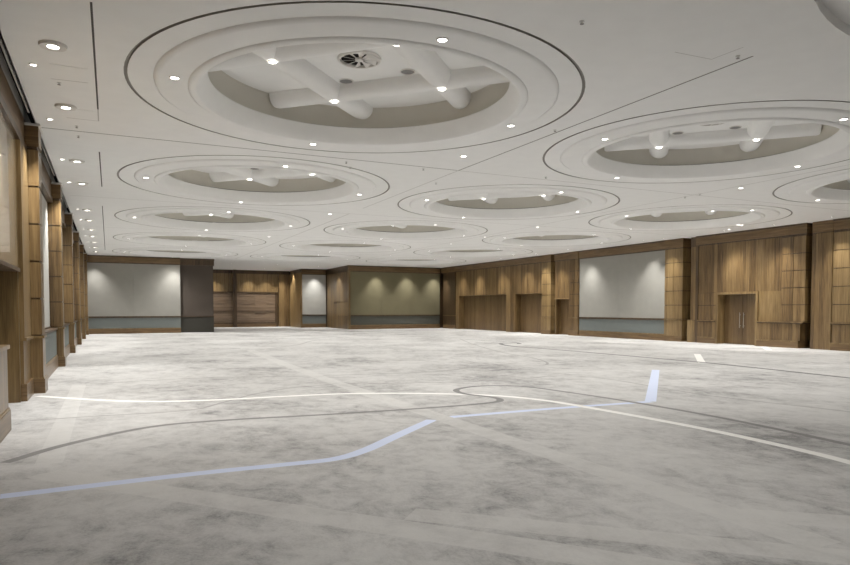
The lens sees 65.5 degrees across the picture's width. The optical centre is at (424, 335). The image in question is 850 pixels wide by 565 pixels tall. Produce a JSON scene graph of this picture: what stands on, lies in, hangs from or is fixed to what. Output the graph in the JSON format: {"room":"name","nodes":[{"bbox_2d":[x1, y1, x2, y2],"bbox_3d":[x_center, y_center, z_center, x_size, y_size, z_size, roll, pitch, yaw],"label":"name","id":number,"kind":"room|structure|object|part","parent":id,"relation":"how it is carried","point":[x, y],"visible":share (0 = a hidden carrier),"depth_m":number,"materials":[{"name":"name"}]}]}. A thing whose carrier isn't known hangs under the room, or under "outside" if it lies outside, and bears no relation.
{"room":"event hall","nodes":[
{"label":"event hall","id":0,"kind":"room"},
{"bbox_2d":[0,46,81,442],"bbox_3d":[-10.843,-2.013,17.858,1.750,5.820,54.100,-1,2,-26],"label":"wall","id":1,"kind":"structure","parent":0,"point":[13,111],"depth_m":10.94,"materials":[{"name":"brown wood"}]},
{"bbox_2d":[0,36,29,112],"bbox_3d":[-6.001,-4.279,9.438,0.040,0.570,6.119,-1,2,-26],"label":"rail","id":2,"kind":"object","parent":1,"relation":"attached to","point":[1,41],"visible":0.34,"depth_m":10.17,"materials":[{"name":"black metal"}]},
{"bbox_2d":[15,139,33,401],"bbox_3d":[-7.244,-1.116,11.854,0.220,4.500,1.125,-1,2,-26],"label":"pilaster","id":3,"kind":"object","parent":1,"relation":"attached to","point":[27,383],"visible":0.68,"depth_m":11.51,"materials":[{"name":"brown wood"}]},
{"bbox_3d":[-7.244,0.433,11.915,0.220,0.800,1.125,-1,2,-26],"label":"dado rail","id":4,"kind":"part","parent":3,"relation":"part of","materials":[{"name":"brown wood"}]},
{"bbox_2d":[24,122,47,393],"bbox_3d":[-7.542,-1.435,12.684,0.410,5.073,0.640,-1,2,-26],"label":"pilaster","id":5,"kind":"object","parent":1,"relation":"attached to","point":[32,131],"visible":0.61,"depth_m":12.47,"materials":[{"name":"brown wood"}]},
{"bbox_3d":[-7.549,0.402,12.753,0.395,0.795,0.610,-1,2,-26],"label":"dado rail","id":6,"kind":"part","parent":5,"relation":"part of","materials":[{"name":"brown wood"}]},
{"bbox_2d":[41,140,54,175],"bbox_3d":[-9.115,-4.534,15.925,0.040,0.570,4.519,-1,2,-26],"label":"air vent","id":7,"kind":"object","parent":1,"relation":"attached to","point":[42,145],"visible":0.34,"depth_m":15.87,"materials":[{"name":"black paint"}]},
{"bbox_2d":[42,195,57,377],"bbox_3d":[-9.014,-1.262,15.566,0.240,4.500,5.795,-1,2,-26],"label":"wall panel","id":8,"kind":"object","parent":1,"relation":"attached to","point":[51,339],"visible":0.36,"depth_m":17.09,"materials":[{"name":"white paint"}]},
{"bbox_3d":[-9.014,-0.098,15.612,0.240,0.090,5.795,-1,2,-26],"label":"dado rail","id":9,"kind":"part","parent":8,"relation":"part of","materials":[{"name":"brown wood"}]},
{"bbox_3d":[-9.033,0.297,15.619,0.200,0.700,5.795,-1,2,-26],"label":"dado panel","id":10,"kind":"part","parent":8,"relation":"part of","materials":[{"name":"blue fabric"}]},
{"bbox_3d":[-9.019,0.817,15.646,0.230,0.340,5.795,-1,2,-26],"label":"skirting","id":11,"kind":"part","parent":8,"relation":"part of","materials":[{"name":"brown wood"}]},
{"bbox_2d":[47,182,65,366],"bbox_3d":[-10.332,-1.664,18.495,0.410,5.073,0.640,-1,2,-26],"label":"pilaster","id":12,"kind":"object","parent":1,"relation":"attached to","point":[54,210],"visible":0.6,"depth_m":18.24,"materials":[{"name":"brown wood"}]},
{"bbox_3d":[-10.338,0.174,18.564,0.395,0.795,0.610,-1,2,-26],"label":"dado rail","id":13,"kind":"part","parent":12,"relation":"part of","materials":[{"name":"brown wood"}]},
{"bbox_2d":[64,323,69,356],"bbox_3d":[-11.771,-1.488,21.310,0.240,4.500,5.645,-1,2,-26],"label":"wall panel","id":14,"kind":"object","parent":1,"relation":"attached to","point":[67,345],"visible":0.17,"depth_m":22.68,"materials":[{"name":"grey fabric"}]},
{"bbox_3d":[-11.790,0.072,21.362,0.200,0.700,5.645,-1,2,-26],"label":"dado panel","id":15,"kind":"part","parent":14,"relation":"part of","materials":[{"name":"blue fabric"}]},
{"bbox_3d":[-11.776,0.591,21.389,0.230,0.340,5.645,-1,2,-26],"label":"skirting","id":16,"kind":"part","parent":14,"relation":"part of","materials":[{"name":"brown wood"}]},
{"bbox_2d":[62,213,75,352],"bbox_3d":[-13.056,-1.887,24.171,0.410,5.073,0.640,-1,2,-26],"label":"pilaster","id":17,"kind":"object","parent":1,"relation":"attached to","point":[67,233],"visible":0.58,"depth_m":23.91,"materials":[{"name":"brown wood"}]},
{"bbox_3d":[-13.063,-0.049,24.240,0.395,0.795,0.610,-1,2,-26],"label":"dado rail","id":18,"kind":"part","parent":17,"relation":"part of","materials":[{"name":"brown wood"}]},
{"bbox_2d":[74,321,76,345],"bbox_3d":[-14.496,-1.710,26.986,0.240,4.500,5.645,-1,2,-26],"label":"wall panel","id":19,"kind":"object","parent":1,"relation":"attached to","point":[74,321],"visible":0.1,"depth_m":28.84,"materials":[{"name":"grey fabric"}]},
{"bbox_2d":[73,231,81,344],"bbox_3d":[-15.780,-2.110,29.847,0.410,5.073,0.640,-1,2,-26],"label":"pilaster","id":20,"kind":"object","parent":1,"relation":"attached to","point":[76,261],"visible":0.57,"depth_m":29.60,"materials":[{"name":"brown wood"}]},
{"bbox_3d":[-15.787,-0.272,29.916,0.395,0.795,0.610,-1,2,-26],"label":"dado rail","id":21,"kind":"part","parent":20,"relation":"part of","materials":[{"name":"brown wood"}]},
{"bbox_2d":[79,244,85,338],"bbox_3d":[-18.505,-2.333,35.523,0.410,5.073,0.640,-1,2,-26],"label":"pilaster","id":22,"kind":"object","parent":1,"relation":"attached to","point":[81,246],"visible":0.55,"depth_m":35.29,"materials":[{"name":"brown wood"}]},
{"bbox_3d":[-18.512,-0.495,35.592,0.395,0.795,0.610,-1,2,-26],"label":"dado rail","id":23,"kind":"part","parent":22,"relation":"part of","materials":[{"name":"brown wood"}]},
{"bbox_2d":[84,253,88,334],"bbox_3d":[-21.230,-2.555,41.199,0.410,5.073,0.640,-1,2,-26],"label":"pilaster","id":24,"kind":"object","parent":1,"relation":"attached to","point":[85,254],"visible":0.41,"depth_m":40.98,"materials":[{"name":"brown wood"}]},
{"bbox_3d":[-21.236,-0.718,41.268,0.395,0.795,0.610,-1,2,-26],"label":"dado rail","id":25,"kind":"part","parent":24,"relation":"part of","materials":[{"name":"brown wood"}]},
{"bbox_2d":[213,271,289,326],"bbox_3d":[-16.446,-3.469,59.009,8.660,5.500,0.400,-1,2,-26],"label":"wall","id":26,"kind":"structure","parent":0,"point":[276,318],"depth_m":60.26,"materials":[{"name":"brown wood"}]},
{"bbox_2d":[213,269,277,326],"bbox_3d":[-16.622,-3.240,58.623,7.200,5.072,0.160,-1,2,-26],"label":"wall panel","id":27,"kind":"object","parent":26,"relation":"attached to","point":[257,309],"visible":0.73,"depth_m":58.96,"materials":[{"name":"brown wood"}]},
{"bbox_3d":[-16.712,-2.427,58.612,7.000,2.850,0.160,-1,2,-26],"label":"rail","id":28,"kind":"part","parent":27,"relation":"part of","materials":[{"name":"brown wood"}]},
{"bbox_3d":[-16.721,-0.854,58.691,7.000,0.300,0.120,-1,2,-26],"label":"skirting","id":29,"kind":"part","parent":27,"relation":"part of","materials":[{"name":"brown wood"}]},
{"bbox_2d":[278,274,288,326],"bbox_3d":[-12.908,-3.146,60.353,0.942,4.750,0.238,-1,2,-26],"label":"pilaster","id":30,"kind":"object","parent":26,"relation":"attached to","point":[283,280],"visible":1,"depth_m":60.24,"materials":[{"name":"brown wood"}]},
{"bbox_2d":[290,269,300,273],"bbox_3d":[-10.436,-3.486,59.452,2.520,5.500,3.800,-1,2,-26],"label":"wall","id":31,"kind":"structure","parent":0,"point":[298,270],"depth_m":58.70,"materials":[{"name":"brown wood"}]},
{"bbox_2d":[289,272,302,327],"bbox_3d":[-11.493,-3.102,58.593,0.120,4.800,4.140,-1,2,-26],"label":"wall panel","id":32,"kind":"object","parent":31,"relation":"attached to","point":[295,280],"visible":0.96,"depth_m":58.39,"materials":[{"name":"brown wood"}]},
{"bbox_2d":[301,269,325,327],"bbox_3d":[-9.679,-3.195,57.501,2.150,5.072,0.270,-1,2,-26],"label":"wall panel","id":33,"kind":"object","parent":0,"point":[313,280],"visible":1,"depth_m":57.44,"materials":[{"name":"white paint"}]},
{"bbox_3d":[-9.696,-1.352,57.610,2.150,0.700,0.190,-1,2,-26],"label":"dado panel","id":34,"kind":"part","parent":33,"relation":"part of","materials":[{"name":"grey paint"}]},
{"bbox_3d":[-9.690,-0.832,57.617,2.150,0.340,0.220,-1,2,-26],"label":"skirting","id":35,"kind":"part","parent":33,"relation":"part of","materials":[{"name":"brown wood"}]},
{"bbox_2d":[326,268,442,327],"bbox_3d":[-3.331,-3.401,57.288,8.980,5.500,6.150,-1,2,-26],"label":"wall","id":36,"kind":"structure","parent":0,"point":[441,275],"depth_m":56.19,"materials":[{"name":"beige-olive fabric"},{"name":"blue grey fabric"},{"name":"dark walnut trim"}]},
{"bbox_2d":[334,303,336,327],"bbox_3d":[-7.528,-1.641,55.759,0.050,2.086,0.844,-1,2,-26],"label":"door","id":37,"kind":"structure","parent":36,"relation":"in","point":[335,304],"depth_m":55.77,"materials":[{"name":"brown wood"}]},
{"bbox_2d":[326,266,347,328],"bbox_3d":[-7.324,-3.106,55.172,0.060,5.076,5.930,-1,2,-26],"label":"panelling","id":38,"kind":"object","parent":36,"relation":"attached to","point":[337,278],"visible":0.96,"depth_m":54.94,"materials":[{"name":"brown wood"}]},
{"bbox_2d":[347,265,350,328],"bbox_3d":[-6.015,-2.994,52.375,0.200,5.072,0.250,-1,2,-26],"label":"pilaster","id":39,"kind":"object","parent":38,"relation":"attached to","point":[348,266],"visible":0.93,"depth_m":52.33,"materials":[{"name":"brown wood"}]},
{"bbox_2d":[350,265,439,328],"bbox_3d":[-2.360,-3.065,54.176,7.930,5.072,0.320,-1,2,-26],"label":"wall panel","id":40,"kind":"object","parent":36,"relation":"attached to","point":[382,297],"visible":0.99,"depth_m":54.03,"materials":[{"name":"beige paint"}]},
{"bbox_3d":[-2.371,-0.702,54.292,7.930,0.340,0.270,-1,2,-26],"label":"skirting","id":41,"kind":"part","parent":40,"relation":"part of","materials":[{"name":"brown wood"}]},
{"bbox_3d":[-2.369,-1.616,54.252,7.930,0.090,0.280,-1,2,-26],"label":"dado rail","id":42,"kind":"part","parent":40,"relation":"part of","materials":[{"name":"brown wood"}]},
{"bbox_3d":[-2.378,-1.222,54.285,7.930,0.700,0.240,-1,2,-26],"label":"dado panel","id":43,"kind":"part","parent":40,"relation":"part of","materials":[{"name":"paint"}]},
{"bbox_2d":[0,327,849,564],"bbox_3d":[-0.379,0.519,30.084,29.700,0.201,67.500,-1,2,-26],"label":"floor","id":44,"kind":"structure","parent":0,"point":[225,445],"depth_m":7.32,"materials":[{"name":"grey carpet"}]},
{"bbox_2d":[232,270,236,326],"bbox_3d":[-16.783,-3.225,58.264,0.300,5.072,0.330,-1,2,-26],"label":"post","id":45,"kind":"object","parent":44,"relation":"on","point":[234,272],"visible":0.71,"depth_m":58.12,"materials":[{"name":"brown wood"}]},
{"bbox_2d":[687,320,694,341],"bbox_3d":[12.960,-0.198,32.036,0.205,1.080,0.490,-1,2,-26],"label":"plinth block","id":46,"kind":"object","parent":44,"relation":"on","point":[690,323],"visible":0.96,"depth_m":31.97,"materials":[{"name":"brown wood"}]},
{"bbox_2d":[0,0,849,271],"bbox_3d":[-0.436,-5.020,29.784,27.475,0.746,66.800,-1,2,-26],"label":"ceiling","id":47,"kind":"structure","parent":0,"point":[635,58],"depth_m":11.01,"materials":[{"name":"paint"}]},
{"bbox_2d":[38,40,67,51],"bbox_3d":[-4.896,-3.803,8.689,0.340,0.034,0.340,-1,2,-26],"label":"recessed light","id":48,"kind":"object","parent":47,"relation":"in","point":[51,45],"visible":1,"depth_m":8.66,"materials":[{"name":"white paint"}]},
{"bbox_2d":[54,103,76,110],"bbox_3d":[-6.159,-3.906,11.320,0.340,0.034,0.340,-1,2,-26],"label":"recessed light","id":49,"kind":"object","parent":47,"relation":"in","point":[62,106],"visible":1,"depth_m":11.28,"materials":[{"name":"white"}]},
{"bbox_2d":[49,63,88,82],"bbox_3d":[-5.239,-3.858,9.737,0.484,0.006,0.634,-1,2,-26],"label":"access hatch","id":50,"kind":"object","parent":47,"relation":"attached to","point":[58,71],"visible":1,"depth_m":9.73,"materials":[{"name":"paint"}]},
{"bbox_2d":[69,159,84,163],"bbox_3d":[-8.148,-4.069,15.464,0.340,0.034,0.340,-1,2,-26],"label":"recessed light","id":51,"kind":"object","parent":47,"relation":"in","point":[79,161],"visible":1,"depth_m":15.41,"materials":[{"name":"white"}]},
{"bbox_2d":[67,109,94,119],"bbox_3d":[-6.137,-3.938,11.784,0.434,0.006,0.604,-1,2,-26],"label":"access hatch","id":52,"kind":"object","parent":47,"relation":"attached to","point":[80,114],"visible":1,"depth_m":11.78,"materials":[{"name":"paint"}]},
{"bbox_2d":[75,182,88,184],"bbox_3d":[-9.467,-4.177,18.212,0.340,0.034,0.340,-1,2,-26],"label":"recessed light","id":53,"kind":"object","parent":47,"relation":"in","point":[77,183],"visible":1,"depth_m":18.11,"materials":[{"name":"white"}]},
{"bbox_2d":[112,238,237,257],"bbox_3d":[-15.366,-5.380,40.886,7.288,0.729,7.288,-2,3,-35],"label":"ceiling medallion","id":54,"kind":"object","parent":47,"relation":"attached to","point":[167,252],"visible":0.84,"depth_m":41.93,"materials":[{"name":"paint"}]},
{"bbox_3d":[-15.366,-5.036,40.900,5.514,0.039,5.514,-1,2,-26],"label":"bead moulding","id":55,"kind":"part","parent":54,"relation":"part of","materials":[{"name":"paint"}]},
{"bbox_2d":[113,221,265,246],"bbox_3d":[-11.788,-5.088,33.433,7.288,0.729,7.288,0,2,4],"label":"ceiling medallion","id":56,"kind":"object","parent":47,"relation":"attached to","point":[183,239],"visible":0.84,"depth_m":34.55,"materials":[{"name":"paint"}]},
{"bbox_3d":[-11.788,-4.743,33.447,5.514,0.039,5.514,-1,2,-26],"label":"bead moulding","id":57,"kind":"part","parent":56,"relation":"part of","materials":[{"name":"paint"}]},
{"bbox_2d":[114,206,309,231],"bbox_3d":[-8.211,-4.795,25.981,7.288,0.729,7.288,-1,2,-16],"label":"ceiling medallion","id":58,"kind":"object","parent":47,"relation":"attached to","point":[235,218],"visible":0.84,"depth_m":27.16,"materials":[{"name":"paint"}]},
{"bbox_3d":[-8.211,-4.450,25.994,5.514,0.039,5.514,-1,2,-26],"label":"bead moulding","id":59,"kind":"part","parent":58,"relation":"part of","materials":[{"name":"paint"}]},
{"bbox_2d":[117,155,389,205],"bbox_3d":[-4.633,-4.502,18.528,7.288,0.729,7.288,-2,3,-35],"label":"ceiling medallion","id":60,"kind":"object","parent":47,"relation":"attached to","point":[277,185],"visible":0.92,"depth_m":19.39,"materials":[{"name":"paint"}]},
{"bbox_3d":[-4.633,-4.157,18.541,5.514,0.039,5.514,-1,2,-26],"label":"bead moulding","id":61,"kind":"part","parent":60,"relation":"part of","materials":[{"name":"paint"}]},
{"bbox_2d":[250,245,359,260],"bbox_3d":[-8.008,-5.519,44.412,7.288,0.729,7.288,-1,3,-33],"label":"ceiling medallion","id":62,"kind":"object","parent":47,"relation":"attached to","point":[270,256],"visible":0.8,"depth_m":45.49,"materials":[{"name":"paint"}]},
{"bbox_3d":[-8.008,-5.174,44.426,5.514,0.039,5.514,-1,2,-26],"label":"bead moulding","id":63,"kind":"part","parent":62,"relation":"part of","materials":[{"name":"paint"}]},
{"bbox_2d":[279,240,410,252],"bbox_3d":[-4.431,-5.226,36.959,7.288,0.729,7.288,0,2,7],"label":"ceiling medallion","id":64,"kind":"object","parent":47,"relation":"attached to","point":[345,246],"visible":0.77,"depth_m":38.14,"materials":[{"name":"paint"}]},
{"bbox_3d":[-4.431,-4.881,36.973,5.514,0.039,5.514,-1,2,-26],"label":"bead moulding","id":65,"kind":"part","parent":64,"relation":"part of","materials":[{"name":"paint"}]},
{"bbox_2d":[124,1,584,152],"bbox_3d":[-1.056,-4.209,11.075,7.288,0.729,7.288,-1,2,-19],"label":"ceiling medallion","id":66,"kind":"object","parent":47,"relation":"attached to","point":[494,75],"visible":0.98,"depth_m":10.94,"materials":[{"name":"paint"}]},
{"bbox_2d":[169,76,179,79],"bbox_3d":[-3.721,-3.819,9.812,0.160,0.014,0.160,-1,2,-26],"label":"recessed light","id":67,"kind":"object","parent":66,"relation":"attached to","point":[170,77],"visible":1,"depth_m":9.79,"materials":[{"name":"white"}]},
{"bbox_2d":[267,60,277,63],"bbox_3d":[-2.409,-4.305,10.422,0.160,0.014,0.160,-1,2,-26],"label":"recessed light","id":68,"kind":"object","parent":66,"relation":"attached to","point":[268,61],"visible":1,"depth_m":10.41,"materials":[{"name":"white"}]},
{"bbox_2d":[339,78,352,83],"bbox_3d":[-1.431,-4.596,11.957,0.270,0.016,0.270,-1,2,-26],"label":"ceiling speaker","id":69,"kind":"object","parent":66,"relation":"attached to","point":[343,80],"visible":1,"depth_m":11.91,"materials":[{"name":"white paint"}]},
{"bbox_3d":[-1.056,-3.865,11.089,5.514,0.039,5.514,-1,2,-26],"label":"bead moulding","id":70,"kind":"part","parent":66,"relation":"part of","materials":[{"name":"paint"}]},
{"bbox_2d":[337,50,380,68],"bbox_3d":[-1.081,-4.537,10.884,0.720,0.050,0.720,-1,2,-26],"label":"ceiling vent","id":71,"kind":"object","parent":66,"relation":"attached to","point":[362,59],"visible":1,"depth_m":10.86,"materials":[{"name":"white metal"}]},
{"bbox_2d":[400,69,414,74],"bbox_3d":[-0.302,-4.577,11.478,0.270,0.016,0.270,-1,2,-26],"label":"ceiling speaker","id":72,"kind":"object","parent":66,"relation":"attached to","point":[403,71],"visible":1,"depth_m":11.46,"materials":[{"name":"white paint"}]},
{"bbox_2d":[401,70,413,73],"bbox_3d":[-0.302,-4.574,11.478,0.236,0.007,0.236,-1,2,-26],"label":"grille","id":73,"kind":"object","parent":72,"relation":"attached to","point":[402,71],"depth_m":11.48,"materials":[{"name":"grey metal"}]},
{"bbox_2d":[436,37,448,42],"bbox_3d":[0.222,-3.765,8.426,0.160,0.014,0.160,-1,2,-26],"label":"recessed light","id":74,"kind":"object","parent":66,"relation":"attached to","point":[440,39],"visible":1,"depth_m":8.41,"materials":[{"name":"white"}]},
{"bbox_2d":[323,209,487,239],"bbox_3d":[-0.853,-4.933,29.507,7.288,0.729,7.288,1,3,32],"label":"ceiling medallion","id":75,"kind":"object","parent":47,"relation":"attached to","point":[402,229],"visible":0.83,"depth_m":30.91,"materials":[{"name":"paint"}]},
{"bbox_3d":[-0.853,-4.589,29.520,5.514,0.039,5.514,-1,2,-26],"label":"bead moulding","id":76,"kind":"part","parent":75,"relation":"part of","materials":[{"name":"paint"}]},
{"bbox_2d":[366,251,465,264],"bbox_3d":[-0.650,-5.657,47.938,7.288,0.729,7.288,-1,3,-33],"label":"ceiling medallion","id":77,"kind":"object","parent":47,"relation":"attached to","point":[402,260],"visible":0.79,"depth_m":49.24,"materials":[{"name":"paint"}]},
{"bbox_3d":[-0.650,-5.313,47.952,5.514,0.039,5.514,-1,2,-26],"label":"bead moulding","id":78,"kind":"part","parent":77,"relation":"part of","materials":[{"name":"paint"}]},
{"bbox_2d":[413,247,532,256],"bbox_3d":[2.927,-5.365,40.486,7.288,0.729,7.288,1,3,32],"label":"ceiling medallion","id":79,"kind":"object","parent":47,"relation":"attached to","point":[459,251],"visible":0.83,"depth_m":41.72,"materials":[{"name":"paint"}]},
{"bbox_3d":[2.927,-5.020,40.499,5.514,0.039,5.514,-1,2,-26],"label":"bead moulding","id":80,"kind":"part","parent":79,"relation":"part of","materials":[{"name":"paint"}]},
{"bbox_2d":[397,184,619,219],"bbox_3d":[2.724,-4.641,22.054,7.288,0.729,7.288,-1,2,-19],"label":"ceiling medallion","id":81,"kind":"object","parent":47,"relation":"attached to","point":[500,201],"visible":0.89,"depth_m":23.13,"materials":[{"name":"paint"}]},
{"bbox_3d":[2.724,-4.296,22.068,5.514,0.039,5.514,-1,2,-26],"label":"bead moulding","id":82,"kind":"part","parent":81,"relation":"part of","materials":[{"name":"paint"}]},
{"bbox_2d":[482,231,630,246],"bbox_3d":[6.504,-5.072,33.033,7.288,0.729,7.288,1,3,32],"label":"ceiling medallion","id":83,"kind":"object","parent":47,"relation":"attached to","point":[547,238],"visible":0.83,"depth_m":34.37,"materials":[{"name":"paint"}]},
{"bbox_3d":[6.504,-4.727,33.047,5.514,0.039,5.514,-1,2,-26],"label":"bead moulding","id":84,"kind":"part","parent":83,"relation":"part of","materials":[{"name":"paint"}]},
{"bbox_2d":[588,205,792,230],"bbox_3d":[10.081,-4.779,25.580,7.288,0.729,7.288,-1,3,-33],"label":"ceiling medallion","id":85,"kind":"object","parent":47,"relation":"attached to","point":[683,215],"visible":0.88,"depth_m":26.71,"materials":[{"name":"paint"}]},
{"bbox_3d":[10.081,-4.434,25.594,5.514,0.039,5.514,-1,2,-26],"label":"bead moulding","id":86,"kind":"part","parent":85,"relation":"part of","materials":[{"name":"paint"}]},
{"bbox_2d":[543,100,849,182],"bbox_3d":[6.301,-4.348,14.601,7.288,0.729,7.288,1,3,32],"label":"ceiling medallion","id":87,"kind":"object","parent":47,"relation":"attached to","point":[815,134],"visible":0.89,"depth_m":15.28,"materials":[{"name":"paint"}]},
{"bbox_2d":[672,131,683,134],"bbox_3d":[5.927,-4.734,15.483,0.270,0.016,0.270,-1,2,-26],"label":"ceiling speaker","id":88,"kind":"object","parent":87,"relation":"attached to","point":[677,132],"visible":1,"depth_m":15.43,"materials":[{"name":"white paint"}]},
{"bbox_2d":[700,123,723,125],"bbox_3d":[6.276,-4.675,14.410,0.720,0.050,0.720,-1,2,-26],"label":"ceiling vent","id":89,"kind":"object","parent":87,"relation":"attached to","point":[719,123],"visible":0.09,"depth_m":14.69,"materials":[{"name":"grey metal"}]},
{"bbox_3d":[6.301,-4.003,14.615,5.514,0.039,5.514,-1,2,-26],"label":"bead moulding","id":90,"kind":"part","parent":87,"relation":"part of","materials":[{"name":"paint"}]},
{"bbox_2d":[729,126,741,128],"bbox_3d":[7.055,-4.715,15.004,0.270,0.016,0.270,-1,2,-26],"label":"ceiling speaker","id":91,"kind":"object","parent":87,"relation":"attached to","point":[731,127],"visible":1,"depth_m":14.98,"materials":[{"name":"white paint"}]},
{"bbox_2d":[772,168,849,203],"bbox_3d":[13.659,-4.487,18.128,7.288,0.729,7.288,1,3,32],"label":"ceiling medallion","id":92,"kind":"object","parent":47,"relation":"attached to","point":[827,188],"visible":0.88,"depth_m":19.86,"materials":[{"name":"paint"}]},
{"bbox_3d":[13.659,-4.142,18.141,5.514,0.039,5.514,-1,2,-26],"label":"bead moulding","id":93,"kind":"part","parent":92,"relation":"part of","materials":[{"name":"paint"}]},
{"bbox_2d":[815,0,849,35],"bbox_3d":[8.317,-3.949,4.337,10.000,0.600,10.000,-1,2,-26],"label":"ceiling medallion","id":94,"kind":"object","parent":47,"relation":"attached to","point":[837,12],"visible":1,"depth_m":7.99,"materials":[{"name":"paint"}]},
{"bbox_2d":[441,217,849,350],"bbox_3d":[13.707,-2.369,31.016,0.935,5.500,56.600,-1,2,-26],"label":"wall","id":95,"kind":"structure","parent":0,"point":[775,262],"depth_m":29.00,"materials":[{"name":"brown wood"}]},
{"bbox_2d":[443,271,455,328],"bbox_3d":[2.238,-3.087,54.729,0.600,5.072,2.130,-1,2,-26],"label":"pilaster","id":96,"kind":"object","parent":95,"relation":"attached to","point":[449,279],"visible":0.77,"depth_m":54.54,"materials":[{"name":"brown wood"}]},
{"bbox_2d":[464,295,505,330],"bbox_3d":[4.668,-1.699,50.234,0.050,2.636,6.984,-1,2,-26],"label":"door","id":97,"kind":"structure","parent":95,"relation":"in","point":[485,312],"depth_m":50.28,"materials":[{"name":"brown wood"}]},
{"bbox_2d":[520,294,541,332],"bbox_3d":[7.360,-1.469,44.626,0.050,2.616,3.134,-1,2,-26],"label":"door","id":98,"kind":"structure","parent":95,"relation":"in","point":[531,304],"depth_m":44.85,"materials":[{"name":"brown wood"}]},
{"bbox_2d":[541,254,554,333],"bbox_3d":[8.062,-2.606,42.504,0.680,5.072,1.030,-1,2,-26],"label":"pilaster","id":99,"kind":"object","parent":95,"relation":"attached to","point":[548,263],"visible":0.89,"depth_m":42.17,"materials":[{"name":"brown wood"}]},
{"bbox_3d":[8.062,-0.769,42.576,0.680,0.795,1.030,-1,2,-26],"label":"dado rail","id":100,"kind":"part","parent":99,"relation":"part of","materials":[{"name":"brown wood"}]},
{"bbox_2d":[561,299,568,334],"bbox_3d":[8.915,-1.132,41.279,0.050,2.206,1.334,-1,2,-26],"label":"door","id":101,"kind":"structure","parent":95,"relation":"in","point":[564,302],"depth_m":41.48,"materials":[{"name":"brown wood"}]},
{"bbox_2d":[568,251,579,335],"bbox_3d":[9.254,-2.510,40.055,0.650,5.072,0.880,-1,2,-26],"label":"pilaster","id":102,"kind":"object","parent":95,"relation":"attached to","point":[574,262],"visible":0.73,"depth_m":39.88,"materials":[{"name":"brown wood"}]},
{"bbox_3d":[9.254,-0.673,40.127,0.650,0.795,0.880,-1,2,-26],"label":"dado rail","id":103,"kind":"part","parent":102,"relation":"part of","materials":[{"name":"brown wood"}]},
{"bbox_2d":[579,240,664,340],"bbox_3d":[10.923,-2.374,36.600,0.630,5.072,6.770,-1,2,-26],"label":"wall panel","id":104,"kind":"object","parent":95,"relation":"attached to","point":[622,288],"visible":0.8,"depth_m":36.16,"materials":[{"name":"white paint"}]},
{"bbox_3d":[10.946,-0.011,36.703,0.580,0.340,6.770,-1,2,-26],"label":"skirting","id":105,"kind":"part","parent":104,"relation":"part of","materials":[{"name":"brown wood"}]},
{"bbox_3d":[10.941,-0.925,36.665,0.590,0.090,6.770,-1,2,-26],"label":"dado rail","id":106,"kind":"part","parent":104,"relation":"part of","materials":[{"name":"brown wood"}]},
{"bbox_3d":[10.959,-0.530,36.690,0.550,0.700,6.770,-1,2,-26],"label":"dado panel","id":107,"kind":"part","parent":104,"relation":"part of","materials":[{"name":"blue fabric"}]},
{"bbox_2d":[663,238,690,341],"bbox_3d":[12.635,-2.233,33.010,0.650,5.072,1.180,-1,2,-26],"label":"pilaster","id":108,"kind":"object","parent":95,"relation":"attached to","point":[677,251],"visible":0.92,"depth_m":32.65,"materials":[{"name":"brown wood"}]},
{"bbox_3d":[12.635,-0.396,33.082,0.650,0.795,1.180,-1,2,-26],"label":"dado rail","id":109,"kind":"part","parent":108,"relation":"part of","materials":[{"name":"brown wood"}]},
{"bbox_2d":[715,291,758,345],"bbox_3d":[14.166,-0.758,29.746,0.500,2.380,2.180,-1,2,-26],"label":"door","id":110,"kind":"structure","parent":95,"relation":"in","point":[738,325],"depth_m":30.07,"materials":[{"name":"brown wood"}]},
{"bbox_2d":[810,220,833,349],"bbox_3d":[16.038,-1.969,26.279,0.840,5.072,0.820,-1,2,-26],"label":"pilaster","id":111,"kind":"object","parent":95,"relation":"attached to","point":[823,231],"visible":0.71,"depth_m":26.07,"materials":[{"name":"brown wood"}]},
{"bbox_3d":[-19.413,-2.936,45.436,8.760,5.500,2.330,-1,2,-26],"label":"wall","id":112,"kind":"structure","parent":0,"visible":0},
{"bbox_2d":[87,255,180,333],"bbox_3d":[-19.320,-2.656,43.771,5.800,5.072,0.730,-1,2,-26],"label":"wall panel","id":113,"kind":"object","parent":112,"relation":"attached to","point":[127,294],"visible":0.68,"depth_m":43.50,"materials":[{"name":"white paint"}]},
{"bbox_3d":[-19.328,-1.207,43.846,5.800,0.090,0.690,-1,2,-26],"label":"dado rail","id":114,"kind":"part","parent":113,"relation":"part of","materials":[{"name":"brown wood"}]},
{"bbox_3d":[-19.337,-0.813,43.880,5.800,0.700,0.650,-1,2,-26],"label":"dado panel","id":115,"kind":"part","parent":113,"relation":"part of","materials":[{"name":"blue fabric"}]},
{"bbox_3d":[-19.331,-0.293,43.886,5.800,0.340,0.680,-1,2,-26],"label":"skirting","id":116,"kind":"part","parent":113,"relation":"part of","materials":[{"name":"brown wood"}]},
{"bbox_2d":[180,258,213,332],"bbox_3d":[-16.163,-2.766,46.564,2.270,5.072,2.320,-1,2,-26],"label":"partition panel","id":117,"kind":"object","parent":112,"relation":"attached to","point":[196,275],"visible":0.85,"depth_m":45.59,"materials":[{"name":"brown fabric"}]},
{"bbox_3d":[-15.766,-1.291,45.736,2.220,0.050,0.260,-1,2,-26],"label":"dado rail","id":118,"kind":"part","parent":117,"relation":"part of","materials":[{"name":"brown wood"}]},
{"bbox_3d":[-16.207,-0.768,46.677,2.220,1.070,2.220,-1,2,-26],"label":"dado panel","id":119,"kind":"part","parent":117,"relation":"part of","materials":[{"name":"black fabric"}]}
]}

